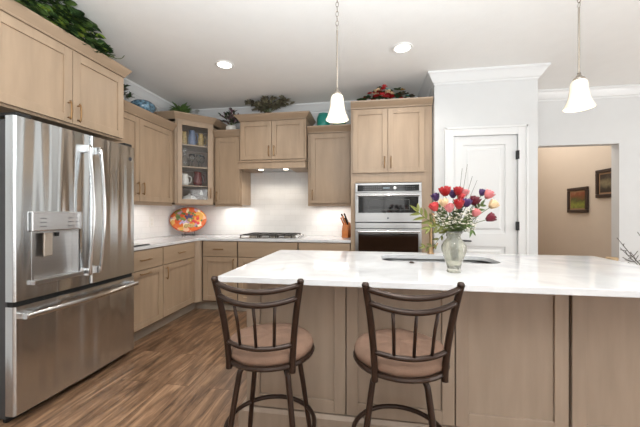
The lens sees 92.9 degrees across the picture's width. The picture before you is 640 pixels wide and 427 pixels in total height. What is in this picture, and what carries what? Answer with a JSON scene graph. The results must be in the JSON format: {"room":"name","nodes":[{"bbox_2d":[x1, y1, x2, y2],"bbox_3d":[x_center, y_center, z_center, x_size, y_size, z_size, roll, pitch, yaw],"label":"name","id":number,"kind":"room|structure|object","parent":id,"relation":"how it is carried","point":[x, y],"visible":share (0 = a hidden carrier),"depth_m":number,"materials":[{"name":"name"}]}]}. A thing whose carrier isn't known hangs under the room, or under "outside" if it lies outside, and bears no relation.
{"room":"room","nodes":[
{"label":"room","id":0,"kind":"room"},
{"bbox_2d":[0,308,246,426],"bbox_3d":[1.186,1.280,1.736,7.600,0.100,10.200,0,0,9],"label":"floor","id":1,"kind":"structure","parent":0,"point":[176,374],"depth_m":2.13,"materials":[{"name":"brown wood"}]},
{"bbox_2d":[0,112,138,422],"bbox_3d":[-1.992,0.320,2.247,0.803,1.820,0.915,0,0,9],"label":"refrigerator","id":2,"kind":"object","parent":1,"relation":"on","point":[67,283],"visible":1,"depth_m":2.00,"materials":[{"name":"silver metal"}]},
{"bbox_2d":[132,247,162,341],"bbox_3d":[-1.956,0.788,2.975,0.665,0.884,0.465,0,0,9],"label":"base cabinet","id":3,"kind":"object","parent":1,"relation":"on","point":[148,270],"visible":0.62,"depth_m":2.96,"materials":[{"name":"brown wood"}]},
{"bbox_2d":[134,234,350,250],"bbox_3d":[-0.937,0.330,3.464,2.535,0.030,1.760,0,0,9],"label":"countertop","id":4,"kind":"structure","parent":3,"relation":"on","point":[154,242],"depth_m":3.66,"materials":[{"name":"white stone"}]},
{"bbox_2d":[134,243,149,246],"bbox_3d":[-1.833,0.309,2.938,0.260,0.010,0.210,0,0,9],"label":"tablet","id":5,"kind":"object","parent":4,"relation":"on","point":[135,244],"visible":0.41,"depth_m":2.93,"materials":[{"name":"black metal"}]},
{"bbox_2d":[170,207,206,231],"bbox_3d":[-1.841,0.093,4.252,0.487,0.349,0.086,0,0,-11],"label":"platter","id":6,"kind":"object","parent":4,"relation":"on","point":[187,219],"visible":1,"depth_m":4.26,"materials":[{"name":"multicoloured ceramic"}]},
{"bbox_2d":[239,232,305,238],"bbox_3d":[-0.598,0.292,3.962,0.760,0.044,0.500,0,0,9],"label":"gas cooktop","id":7,"kind":"object","parent":4,"relation":"in","point":[255,235],"visible":1,"depth_m":3.82,"materials":[{"name":"metal"}]},
{"bbox_2d":[342,222,350,237],"bbox_3d":[0.343,0.217,3.925,0.084,0.193,0.150,0,0,21],"label":"knife block","id":8,"kind":"object","parent":4,"relation":"on","point":[346,229],"visible":0.94,"depth_m":3.87,"materials":[{"name":"brown wood"}]},
{"bbox_2d":[154,241,194,330],"bbox_3d":[-1.873,0.788,3.502,0.665,0.884,0.600,0,0,9],"label":"base cabinet","id":9,"kind":"object","parent":1,"relation":"on","point":[178,265],"visible":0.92,"depth_m":3.42,"materials":[{"name":"brown wood"}]},
{"bbox_2d":[188,241,204,311],"bbox_3d":[-1.775,0.788,4.137,0.660,0.884,0.678,0,0,9],"label":"base cabinet","id":10,"kind":"object","parent":1,"relation":"on","point":[198,303],"visible":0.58,"depth_m":3.81,"materials":[{"name":"brown wood"}]},
{"bbox_2d":[202,241,240,310],"bbox_3d":[-1.206,0.788,4.056,0.484,0.884,0.665,0,0,9],"label":"base cabinet","id":11,"kind":"object","parent":1,"relation":"on","point":[219,258],"visible":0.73,"depth_m":3.78,"materials":[{"name":"brown wood"}]},
{"bbox_2d":[211,276,316,426],"bbox_3d":[-0.234,0.745,1.407,0.432,0.970,0.476,0,0,7],"label":"bar stool","id":12,"kind":"object","parent":1,"relation":"on","point":[268,347],"visible":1,"depth_m":1.27,"materials":[{"name":"brown metal"}]},
{"bbox_2d":[238,241,298,310],"bbox_3d":[-0.590,0.788,3.959,0.760,0.884,0.664,0,0,9],"label":"base cabinet","id":13,"kind":"object","parent":1,"relation":"on","point":[248,251],"visible":0.2,"depth_m":3.69,"materials":[{"name":"brown wood"}]},
{"bbox_2d":[299,242,350,250],"bbox_3d":[0.093,0.788,3.851,0.618,0.884,0.664,0,0,9],"label":"base cabinet","id":14,"kind":"object","parent":1,"relation":"on","point":[318,246],"visible":0.06,"depth_m":3.56,"materials":[{"name":"brown wood"}]},
{"bbox_2d":[351,96,432,252],"bbox_3d":[0.844,-0.018,3.722,0.897,2.495,0.719,0,0,9],"label":"tall cabinet","id":15,"kind":"object","parent":1,"relation":"on","point":[391,139],"visible":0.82,"depth_m":3.41,"materials":[{"name":"brown wood"}]},
{"bbox_2d":[357,84,403,100],"bbox_3d":[0.698,-1.363,3.550,0.545,0.194,0.243,0,0,9],"label":"floral arrangement","id":16,"kind":"object","parent":15,"relation":"on","point":[387,94],"visible":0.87,"depth_m":3.50,"materials":[{"name":"red plant"}]},
{"bbox_2d":[355,222,421,252],"bbox_3d":[0.801,0.521,3.656,0.728,0.818,0.608,0,0,9],"label":"wall oven","id":17,"kind":"object","parent":15,"relation":"in","point":[369,236],"visible":0.52,"depth_m":3.41,"materials":[{"name":"metal"}]},
{"bbox_2d":[355,182,421,221],"bbox_3d":[0.798,-0.118,3.636,0.728,0.440,0.568,0,0,9],"label":"microwave","id":18,"kind":"object","parent":15,"relation":"in","point":[374,202],"visible":0.95,"depth_m":3.41,"materials":[{"name":"metal"}]},
{"bbox_2d":[400,88,414,97],"bbox_3d":[1.032,-1.347,3.462,0.246,0.124,0.160,0,0,9],"label":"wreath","id":19,"kind":"object","parent":15,"relation":"on","point":[402,92],"visible":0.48,"depth_m":3.44,"materials":[{"name":"green plant"}]},
{"bbox_2d":[351,282,464,426],"bbox_3d":[0.353,0.745,1.328,0.450,0.970,0.483,0,0,0],"label":"bar stool","id":20,"kind":"object","parent":1,"relation":"on","point":[398,355],"visible":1,"depth_m":1.17,"materials":[{"name":"brown metal"}]},
{"bbox_2d":[239,283,639,426],"bbox_3d":[0.751,0.788,1.983,2.331,0.884,0.850,0,0,9],"label":"base cabinet","id":21,"kind":"object","parent":1,"relation":"on","point":[517,359],"visible":0.54,"depth_m":1.56,"materials":[{"name":"beige wood"}]},
{"bbox_2d":[218,250,639,297],"bbox_3d":[0.744,0.330,1.877,2.367,0.030,1.100,0,0,9],"label":"countertop","id":22,"kind":"structure","parent":21,"relation":"on","point":[508,273],"depth_m":1.61,"materials":[{"name":"white stone"}]},
{"bbox_2d":[427,213,437,253],"bbox_3d":[0.860,0.155,2.287,0.082,0.318,0.184,0,0,9],"label":"faucet","id":23,"kind":"object","parent":22,"relation":"on","point":[430,251],"visible":0.52,"depth_m":2.34,"materials":[{"name":"brown metal"}]},
{"bbox_2d":[383,258,492,263],"bbox_3d":[0.808,0.448,2.115,0.800,0.206,0.430,0,0,9],"label":"sink","id":24,"kind":"object","parent":22,"relation":"in","point":[387,259],"visible":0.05,"depth_m":2.27,"materials":[{"name":"metal"}]},
{"bbox_2d":[441,231,466,272],"bbox_3d":[0.715,0.205,1.623,0.130,0.218,0.130,0,0,9],"label":"flower vase","id":25,"kind":"object","parent":22,"relation":"on","point":[454,249],"visible":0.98,"depth_m":1.59,"materials":[{"name":"clear glass"}]},
{"bbox_2d":[410,203,445,233],"bbox_3d":[0.601,0.080,1.637,0.236,0.269,0.039,0,0,9],"label":"leafy sprig","id":26,"kind":"object","parent":25,"relation":"in","point":[418,208],"visible":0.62,"depth_m":1.64,"materials":[{"name":"green plant"}]},
{"bbox_2d":[419,232,446,251],"bbox_3d":[0.634,0.154,1.666,0.180,0.121,0.024,0,0,15],"label":"leafy sprig","id":27,"kind":"object","parent":25,"relation":"in","point":[441,236],"visible":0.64,"depth_m":1.67,"materials":[{"name":"green plant"}]},
{"bbox_2d":[421,221,449,233],"bbox_3d":[0.622,0.127,1.598,0.194,0.176,0.034,0,0,-7],"label":"leafy sprig","id":28,"kind":"object","parent":25,"relation":"in","point":[427,228],"visible":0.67,"depth_m":1.59,"materials":[{"name":"green plant"}]},
{"bbox_2d":[428,202,448,227],"bbox_3d":[0.632,0.097,1.617,0.134,0.315,0.055,0,0,-25],"label":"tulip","id":29,"kind":"object","parent":25,"relation":"in","point":[433,206],"visible":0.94,"depth_m":1.59,"materials":[{"name":"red plant"}]},
{"bbox_2d":[435,201,448,225],"bbox_3d":[0.670,0.074,1.643,0.123,0.282,0.030,0,0,9],"label":"leafy sprig","id":30,"kind":"object","parent":25,"relation":"in","point":[438,210],"visible":0.35,"depth_m":1.64,"materials":[{"name":"green plant"}]},
{"bbox_2d":[450,199,463,227],"bbox_3d":[0.735,0.066,1.630,0.107,0.298,0.034,0,0,0],"label":"leafy sprig","id":31,"kind":"object","parent":25,"relation":"in","point":[459,210],"visible":0.2,"depth_m":1.62,"materials":[{"name":"green plant"}]},
{"bbox_2d":[449,190,455,197],"bbox_3d":[0.724,0.063,1.661,0.056,0.383,0.048,0,0,-36],"label":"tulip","id":32,"kind":"object","parent":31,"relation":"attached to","point":[451,194],"visible":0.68,"depth_m":1.65,"materials":[{"name":"purple plant"}]},
{"bbox_2d":[459,189,469,214],"bbox_3d":[0.769,0.061,1.663,0.109,0.387,0.043,0,0,-17],"label":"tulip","id":33,"kind":"object","parent":25,"relation":"in","point":[464,191],"visible":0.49,"depth_m":1.66,"materials":[{"name":"pink plant"}]},
{"bbox_2d":[453,217,475,236],"bbox_3d":[0.731,0.116,1.564,0.057,0.197,0.113,0,0,-42],"label":"leafy sprig","id":34,"kind":"object","parent":25,"relation":"in","point":[463,220],"visible":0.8,"depth_m":1.55,"materials":[{"name":"green plant"}]},
{"bbox_2d":[459,207,481,231],"bbox_3d":[0.807,0.100,1.608,0.157,0.270,0.065,0,0,-8],"label":"flower","id":35,"kind":"object","parent":25,"relation":"in","point":[479,207],"visible":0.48,"depth_m":1.61,"materials":[{"name":"white plant"}]},
{"bbox_2d":[456,200,485,230],"bbox_3d":[0.796,0.069,1.624,0.187,0.290,0.026,0,0,6],"label":"leafy sprig","id":36,"kind":"object","parent":25,"relation":"in","point":[482,204],"visible":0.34,"depth_m":1.61,"materials":[{"name":"green plant"}]},
{"bbox_2d":[464,196,481,217],"bbox_3d":[0.788,0.081,1.611,0.128,0.347,0.057,0,0,9],"label":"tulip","id":37,"kind":"object","parent":25,"relation":"in","point":[476,200],"visible":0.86,"depth_m":1.59,"materials":[{"name":"red plant"}]},
{"bbox_2d":[467,189,485,215],"bbox_3d":[0.820,0.061,1.631,0.173,0.386,0.041,0,0,-16],"label":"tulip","id":38,"kind":"object","parent":25,"relation":"in","point":[481,191],"visible":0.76,"depth_m":1.64,"materials":[{"name":"purple plant"}]},
{"bbox_2d":[460,189,495,231],"bbox_3d":[0.825,0.064,1.605,0.187,0.381,0.052,0,0,9],"label":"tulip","id":39,"kind":"object","parent":25,"relation":"in","point":[488,194],"visible":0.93,"depth_m":1.58,"materials":[{"name":"pink plant"}]},
{"bbox_2d":[461,212,496,230],"bbox_3d":[0.824,0.124,1.597,0.182,0.261,0.050,0,0,27],"label":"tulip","id":40,"kind":"object","parent":25,"relation":"in","point":[490,217],"visible":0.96,"depth_m":1.55,"materials":[{"name":"red plant"}]},
{"bbox_2d":[463,199,499,228],"bbox_3d":[0.836,0.090,1.603,0.205,0.329,0.052,0,0,9],"label":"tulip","id":41,"kind":"object","parent":25,"relation":"in","point":[493,204],"visible":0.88,"depth_m":1.58,"materials":[{"name":"beige plant"}]},
{"bbox_2d":[606,257,618,260],"bbox_3d":[3.394,0.873,3.533,0.200,0.715,0.200,0,0,9],"label":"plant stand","id":42,"kind":"object","parent":1,"relation":"on","point":[611,258],"visible":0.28,"depth_m":3.50,"materials":[{"name":"beige wood"}]},
{"bbox_3d":[2.852,0.895,2.535,0.280,0.670,0.280,0,0,9],"label":"vase","id":43,"kind":"object","parent":1,"relation":"on","visible":0},
{"bbox_2d":[617,238,639,264],"bbox_3d":[2.691,0.520,2.560,0.337,0.622,0.048,0,0,11],"label":"branch","id":44,"kind":"object","parent":43,"relation":"in","point":[630,253],"visible":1,"depth_m":2.57,"materials":[{"name":"plant"}]},
{"bbox_2d":[620,248,638,264],"bbox_3d":[2.723,0.565,2.574,0.282,0.532,0.067,0,0,18],"label":"branch","id":45,"kind":"object","parent":43,"relation":"in","point":[630,257],"visible":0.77,"depth_m":2.60,"materials":[{"name":"plant"}]},
{"bbox_2d":[124,92,178,239],"bbox_3d":[-2.675,-0.140,1.077,0.120,2.740,7.290,0,0,9],"label":"wall","id":46,"kind":"structure","parent":0,"point":[130,99],"depth_m":3.58,"materials":[{"name":"grey paint"}]},
{"bbox_2d":[0,0,131,141],"bbox_3d":[-2.085,-0.948,2.224,0.682,0.635,1.090,0,0,9],"label":"upper cabinet","id":47,"kind":"object","parent":46,"relation":"attached to","point":[49,75],"visible":0.99,"depth_m":2.09,"materials":[{"name":"brown wood"}]},
{"bbox_2d":[14,0,123,58],"bbox_3d":[-1.916,-1.361,2.155,0.448,0.251,1.030,0,0,9],"label":"pothos","id":48,"kind":"object","parent":47,"relation":"on","point":[63,15],"visible":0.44,"depth_m":2.15,"materials":[{"name":"green plant"}]},
{"bbox_2d":[115,100,176,205],"bbox_3d":[-2.059,-0.597,3.290,0.399,1.017,1.075,0,0,9],"label":"upper cabinet","id":49,"kind":"object","parent":46,"relation":"attached to","point":[150,135],"visible":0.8,"depth_m":3.38,"materials":[{"name":"brown wood"}]},
{"bbox_2d":[124,84,133,98],"bbox_3d":[-2.128,-1.246,3.170,0.275,0.280,0.369,0,0,9],"label":"potted plant","id":50,"kind":"object","parent":49,"relation":"on","point":[129,95],"visible":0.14,"depth_m":3.24,"materials":[{"name":"green plant"}]},
{"bbox_2d":[130,99,157,114],"bbox_3d":[-2.023,-1.191,3.483,0.259,0.170,0.313,0,0,-21],"label":"glass bowl","id":51,"kind":"object","parent":49,"relation":"on","point":[147,105],"visible":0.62,"depth_m":3.37,"materials":[{"name":"blue glass"}]},
{"bbox_2d":[134,205,181,238],"bbox_3d":[-2.196,0.072,3.673,0.011,0.484,1.769,0,0,9],"label":"tiled wall","id":52,"kind":"structure","parent":46,"relation":"attached to","point":[162,226],"depth_m":3.94,"materials":[{"name":"white tile"}]},
{"bbox_2d":[26,0,639,109],"bbox_3d":[1.186,-1.560,1.736,7.600,0.100,10.200,0,0,9],"label":"ceiling","id":53,"kind":"structure","parent":0,"point":[171,49],"depth_m":2.66,"materials":[{"name":"white paint"}]},
{"bbox_2d":[215,60,233,68],"bbox_3d":[-0.969,-1.504,3.090,0.188,0.009,0.188,0,0,9],"label":"recessed light","id":54,"kind":"object","parent":53,"relation":"in","point":[223,64],"visible":1,"depth_m":3.08,"materials":[{"name":"white plastic"}]},
{"bbox_2d":[326,0,348,122],"bbox_3d":[0.112,-1.058,1.987,0.151,0.901,0.151,0,0,9],"label":"pendant lamp","id":55,"kind":"object","parent":53,"relation":"hanging from","point":[337,114],"visible":1,"depth_m":1.96,"materials":[{"name":"beige glass"}]},
{"bbox_2d":[392,42,412,53],"bbox_3d":[0.754,-1.504,2.776,0.188,0.009,0.188,0,0,9],"label":"recessed light","id":56,"kind":"object","parent":53,"relation":"in","point":[403,47],"visible":1,"depth_m":2.77,"materials":[{"name":"white plastic"}]},
{"bbox_2d":[562,0,595,112],"bbox_3d":[1.505,-1.058,1.766,0.151,0.901,0.151,0,0,9],"label":"pendant lamp","id":57,"kind":"object","parent":53,"relation":"hanging from","point":[579,97],"visible":1,"depth_m":1.75,"materials":[{"name":"beige glass"}]},
{"bbox_2d":[212,97,639,264],"bbox_3d":[1.575,-0.140,4.033,7.350,2.740,0.120,0,0,9],"label":"wall","id":58,"kind":"structure","parent":0,"point":[613,122],"depth_m":3.67,"materials":[{"name":"grey paint"}]},
{"bbox_2d":[154,110,226,205],"bbox_3d":[-1.747,-0.687,4.112,0.737,1.154,0.736,0,0,9],"label":"upper cabinet","id":59,"kind":"object","parent":58,"relation":"attached to","point":[201,124],"visible":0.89,"depth_m":4.02,"materials":[{"name":"brown wood"}]},
{"bbox_2d":[169,101,190,112],"bbox_3d":[-1.879,-1.370,4.115,0.339,0.212,0.310,0,0,-23],"label":"potted succulent","id":60,"kind":"object","parent":59,"relation":"on","point":[183,108],"visible":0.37,"depth_m":4.05,"materials":[{"name":"green plant"}]},
{"bbox_2d":[182,131,186,143],"bbox_3d":[-1.779,-0.973,3.946,0.084,0.170,0.104,0,0,21],"label":"mug","id":61,"kind":"object","parent":59,"relation":"on","point":[184,137],"visible":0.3,"depth_m":3.93,"materials":[{"name":"yellow ceramic"}]},
{"bbox_2d":[182,149,188,165],"bbox_3d":[-1.763,-0.722,3.965,0.110,0.235,0.110,0,0,-36],"label":"decanter","id":62,"kind":"object","parent":59,"relation":"on","point":[185,161],"visible":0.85,"depth_m":3.94,"materials":[{"name":"clear glass"}]},
{"bbox_2d":[182,174,191,184],"bbox_3d":[-1.759,-0.434,3.975,0.100,0.150,0.122,0,0,20],"label":"stein","id":63,"kind":"object","parent":59,"relation":"on","point":[185,180],"visible":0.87,"depth_m":3.93,"materials":[{"name":"white ceramic"}]},
{"bbox_2d":[182,194,196,198],"bbox_3d":[-1.726,-0.194,4.016,0.200,0.126,0.199,0,0,-36],"label":"tureen","id":64,"kind":"object","parent":59,"relation":"on","point":[189,196],"visible":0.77,"depth_m":3.95,"materials":[{"name":"white ceramic"}]},
{"bbox_2d":[189,154,194,166],"bbox_3d":[-1.690,-0.690,4.018,0.072,0.170,0.071,0,0,9],"label":"goblet","id":65,"kind":"object","parent":59,"relation":"on","point":[191,156],"visible":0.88,"depth_m":3.99,"materials":[{"name":"clear glass"}]},
{"bbox_2d":[189,154,194,161],"bbox_3d":[-1.690,-0.725,4.018,0.072,0.099,0.071,0,0,9],"label":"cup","id":66,"kind":"object","parent":65,"relation":"on","point":[191,156],"depth_m":3.99,"materials":[{"name":"clear glass"}]},
{"bbox_2d":[188,130,197,144],"bbox_3d":[-1.681,-0.988,4.017,0.117,0.200,0.096,0,0,-2],"label":"pitcher","id":67,"kind":"object","parent":59,"relation":"on","point":[191,138],"visible":0.9,"depth_m":3.98,"materials":[{"name":"blue ceramic"}]},
{"bbox_2d":[182,143,206,152],"bbox_3d":[-1.771,-0.879,4.145,0.645,0.016,0.643,0,0,9],"label":"shelf","id":68,"kind":"object","parent":59,"relation":"attached to","point":[190,148],"depth_m":4.11,"materials":[{"name":"brown wood"}]},
{"bbox_2d":[182,166,206,172],"bbox_3d":[-1.771,-0.596,4.145,0.645,0.016,0.643,0,0,9],"label":"shelf","id":69,"kind":"object","parent":59,"relation":"attached to","point":[185,169],"depth_m":4.11,"materials":[{"name":"brown wood"}]},
{"bbox_2d":[182,185,206,188],"bbox_3d":[-1.771,-0.351,4.145,0.645,0.016,0.643,0,0,9],"label":"shelf","id":70,"kind":"object","parent":59,"relation":"attached to","point":[183,186],"depth_m":4.09,"materials":[{"name":"brown wood"}]},
{"bbox_2d":[196,154,200,166],"bbox_3d":[-1.619,-0.690,4.056,0.072,0.170,0.071,0,0,9],"label":"goblet","id":71,"kind":"object","parent":59,"relation":"on","point":[198,157],"visible":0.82,"depth_m":4.03,"materials":[{"name":"clear glass"}]},
{"bbox_2d":[196,154,200,161],"bbox_3d":[-1.619,-0.725,4.056,0.072,0.099,0.071,0,0,9],"label":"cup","id":72,"kind":"object","parent":71,"relation":"on","point":[198,157],"depth_m":4.03,"materials":[{"name":"clear glass"}]},
{"bbox_2d":[193,172,204,185],"bbox_3d":[-1.629,-0.452,4.070,0.116,0.185,0.140,0,0,20],"label":"stein","id":73,"kind":"object","parent":59,"relation":"on","point":[197,179],"visible":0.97,"depth_m":4.02,"materials":[{"name":"red ceramic"}]},
{"bbox_2d":[197,134,205,145],"bbox_3d":[-1.597,-0.973,4.091,0.084,0.170,0.104,0,0,21],"label":"mug","id":74,"kind":"object","parent":59,"relation":"on","point":[200,142],"visible":0.92,"depth_m":4.05,"materials":[{"name":"yellow ceramic"}]},
{"bbox_2d":[212,129,250,206],"bbox_3d":[-1.212,-0.594,4.204,0.380,1.012,0.387,0,0,9],"label":"upper cabinet","id":75,"kind":"object","parent":58,"relation":"attached to","point":[232,184],"visible":0.92,"depth_m":4.07,"materials":[{"name":"brown wood"}]},
{"bbox_2d":[218,108,239,129],"bbox_3d":[-1.231,-1.272,4.214,0.354,0.342,0.240,0,0,0],"label":"potted plant","id":76,"kind":"object","parent":75,"relation":"on","point":[230,117],"visible":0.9,"depth_m":4.17,"materials":[{"name":"green plant"}]},
{"bbox_2d":[182,172,350,235],"bbox_3d":[-0.802,-0.178,4.342,2.533,0.984,0.011,0,0,9],"label":"tiled wall","id":77,"kind":"structure","parent":58,"relation":"attached to","point":[279,200],"depth_m":4.30,"materials":[{"name":"white tile"}]},
{"bbox_2d":[238,159,307,172],"bbox_3d":[-0.586,-0.619,4.070,0.890,0.098,0.453,0,0,9],"label":"range hood","id":78,"kind":"object","parent":77,"relation":"attached to","point":[300,165],"visible":0.95,"depth_m":3.89,"materials":[{"name":"brown wood"}]},
{"bbox_2d":[234,111,315,161],"bbox_3d":[-0.586,-0.968,4.064,0.998,0.595,0.467,0,0,9],"label":"upper cabinet","id":79,"kind":"object","parent":58,"relation":"attached to","point":[276,135],"visible":0.96,"depth_m":3.88,"materials":[{"name":"brown wood"}]},
{"bbox_2d":[244,95,294,112],"bbox_3d":[-0.672,-1.427,4.022,0.710,0.321,0.320,0,0,23],"label":"potted plant","id":80,"kind":"object","parent":79,"relation":"on","point":[264,105],"visible":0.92,"depth_m":3.97,"materials":[{"name":"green plant"}]},
{"bbox_2d":[307,124,350,205],"bbox_3d":[0.141,-0.594,3.990,0.560,1.012,0.387,0,0,9],"label":"upper cabinet","id":81,"kind":"object","parent":58,"relation":"attached to","point":[329,146],"visible":0.91,"depth_m":3.85,"materials":[{"name":"brown wood"}]},
{"bbox_2d":[317,113,329,124],"bbox_3d":[0.045,-1.208,4.022,0.172,0.213,0.172,0,0,9],"label":"ceramic canister","id":82,"kind":"object","parent":81,"relation":"on","point":[321,118],"visible":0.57,"depth_m":3.95,"materials":[{"name":"teal ceramic"}]},
{"bbox_2d":[430,193,446,220],"bbox_3d":[0.659,0.071,1.661,0.108,0.367,0.048,0,0,13],"label":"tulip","id":83,"kind":"object","parent":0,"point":[435,196],"visible":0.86,"depth_m":1.65,"materials":[{"name":"purple plant"}]},
{"bbox_2d":[434,208,451,230],"bbox_3d":[0.648,0.103,1.590,0.109,0.263,0.080,0,0,9],"label":"flower","id":84,"kind":"object","parent":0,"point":[443,216],"visible":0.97,"depth_m":1.59,"materials":[{"name":"white plant"}]},
{"bbox_2d":[438,198,451,228],"bbox_3d":[0.664,0.088,1.580,0.106,0.332,0.050,0,0,-17],"label":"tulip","id":85,"kind":"object","parent":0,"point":[444,202],"visible":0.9,"depth_m":1.56,"materials":[{"name":"beige plant"}]},
{"bbox_2d":[438,186,451,225],"bbox_3d":[0.663,0.055,1.614,0.064,0.399,0.074,0,0,40],"label":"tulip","id":86,"kind":"object","parent":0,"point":[445,191],"visible":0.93,"depth_m":1.59,"materials":[{"name":"red plant"}]},
{"bbox_2d":[444,203,453,224],"bbox_3d":[0.682,0.101,1.570,0.099,0.307,0.050,0,0,-33],"label":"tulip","id":87,"kind":"object","parent":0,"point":[449,207],"visible":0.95,"depth_m":1.55,"materials":[{"name":"pink plant"}]},
{"bbox_2d":[445,209,462,231],"bbox_3d":[0.696,0.108,1.577,0.094,0.254,0.086,0,0,27],"label":"flower","id":88,"kind":"object","parent":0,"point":[451,217],"visible":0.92,"depth_m":1.57,"materials":[{"name":"white plant"}]},
{"bbox_2d":[453,186,462,211],"bbox_3d":[0.736,0.056,1.619,0.050,0.397,0.050,0,0,9],"label":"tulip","id":89,"kind":"object","parent":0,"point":[457,190],"visible":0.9,"depth_m":1.61,"materials":[{"name":"red plant"}]},
{"bbox_2d":[454,199,464,225],"bbox_3d":[0.709,0.090,1.571,0.052,0.329,0.080,0,0,-25],"label":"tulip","id":90,"kind":"object","parent":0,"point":[458,204],"visible":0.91,"depth_m":1.55,"materials":[{"name":"red plant"}]},
{"bbox_2d":[457,193,465,216],"bbox_3d":[0.751,0.073,1.639,0.061,0.363,0.044,0,0,9],"label":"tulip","id":91,"kind":"object","parent":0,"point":[462,195],"visible":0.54,"depth_m":1.62,"materials":[{"name":"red plant"}]},
{"bbox_2d":[456,198,472,231],"bbox_3d":[0.757,0.088,1.595,0.082,0.334,0.050,0,0,9],"label":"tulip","id":92,"kind":"object","parent":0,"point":[468,202],"visible":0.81,"depth_m":1.58,"materials":[{"name":"purple plant"}]},
{"bbox_2d":[457,207,475,231],"bbox_3d":[0.758,0.102,1.567,0.094,0.264,0.086,0,0,9],"label":"flower","id":93,"kind":"object","parent":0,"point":[467,209],"visible":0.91,"depth_m":1.56,"materials":[{"name":"white plant"}]},
{"bbox_2d":[458,208,481,230],"bbox_3d":[0.773,0.114,1.577,0.120,0.282,0.048,0,0,19],"label":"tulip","id":94,"kind":"object","parent":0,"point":[476,212],"visible":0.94,"depth_m":1.56,"materials":[{"name":"pink plant"}]},
{"bbox_2d":[429,79,537,254],"bbox_3d":[1.801,-0.140,3.572,1.020,2.740,0.720,0,0,9],"label":"wall","id":95,"kind":"structure","parent":0,"point":[512,102],"depth_m":3.21,"materials":[{"name":"white paint"}]},
{"bbox_2d":[123,62,639,118],"bbox_3d":[1.005,-1.447,0.433,7.350,0.124,7.170,0,0,9],"label":"trim","id":96,"kind":"structure","parent":95,"relation":"attached to","point":[523,71],"depth_m":3.61,"materials":[{"name":"white wood"}]},
{"bbox_2d":[444,124,528,254],"bbox_3d":[1.744,0.158,3.203,0.821,2.144,0.027,0,0,9],"label":"trim","id":97,"kind":"structure","parent":95,"relation":"attached to","point":[522,130],"depth_m":3.15,"materials":[{"name":"white wood"}]},
{"bbox_2d":[454,135,519,253],"bbox_3d":[1.751,0.200,3.220,0.643,2.041,0.095,0,0,9],"label":"door","id":98,"kind":"structure","parent":95,"relation":"in","point":[491,160],"depth_m":3.22,"materials":[{"name":"white wood"}]},
{"bbox_2d":[538,146,610,258],"bbox_3d":[3.989,-0.140,4.982,0.120,2.740,2.510,0,0,9],"label":"wall","id":99,"kind":"structure","parent":0,"point":[560,232],"depth_m":4.71,"materials":[{"name":"beige paint"}]},
{"bbox_2d":[567,186,588,212],"bbox_3d":[3.839,-0.193,4.535,0.028,0.375,0.440,0,0,9],"label":"framed picture","id":100,"kind":"object","parent":99,"relation":"attached to","point":[577,198],"visible":1,"depth_m":4.51},
{"bbox_2d":[571,191,584,207],"bbox_3d":[3.841,-0.193,4.535,0.002,0.241,0.306,0,0,9],"label":"painting","id":101,"kind":"object","parent":100,"relation":"attached to","point":[577,197],"depth_m":4.52},
{"bbox_2d":[595,168,610,197],"bbox_3d":[3.748,-0.393,3.962,0.028,0.375,0.400,0,0,9],"label":"framed picture","id":102,"kind":"object","parent":99,"relation":"attached to","point":[602,177],"visible":0.56,"depth_m":4.03},
{"bbox_2d":[600,173,610,192],"bbox_3d":[3.751,-0.393,3.962,0.002,0.241,0.266,0,0,9],"label":"painting","id":103,"kind":"object","parent":102,"relation":"attached to","point":[605,178],"depth_m":4.00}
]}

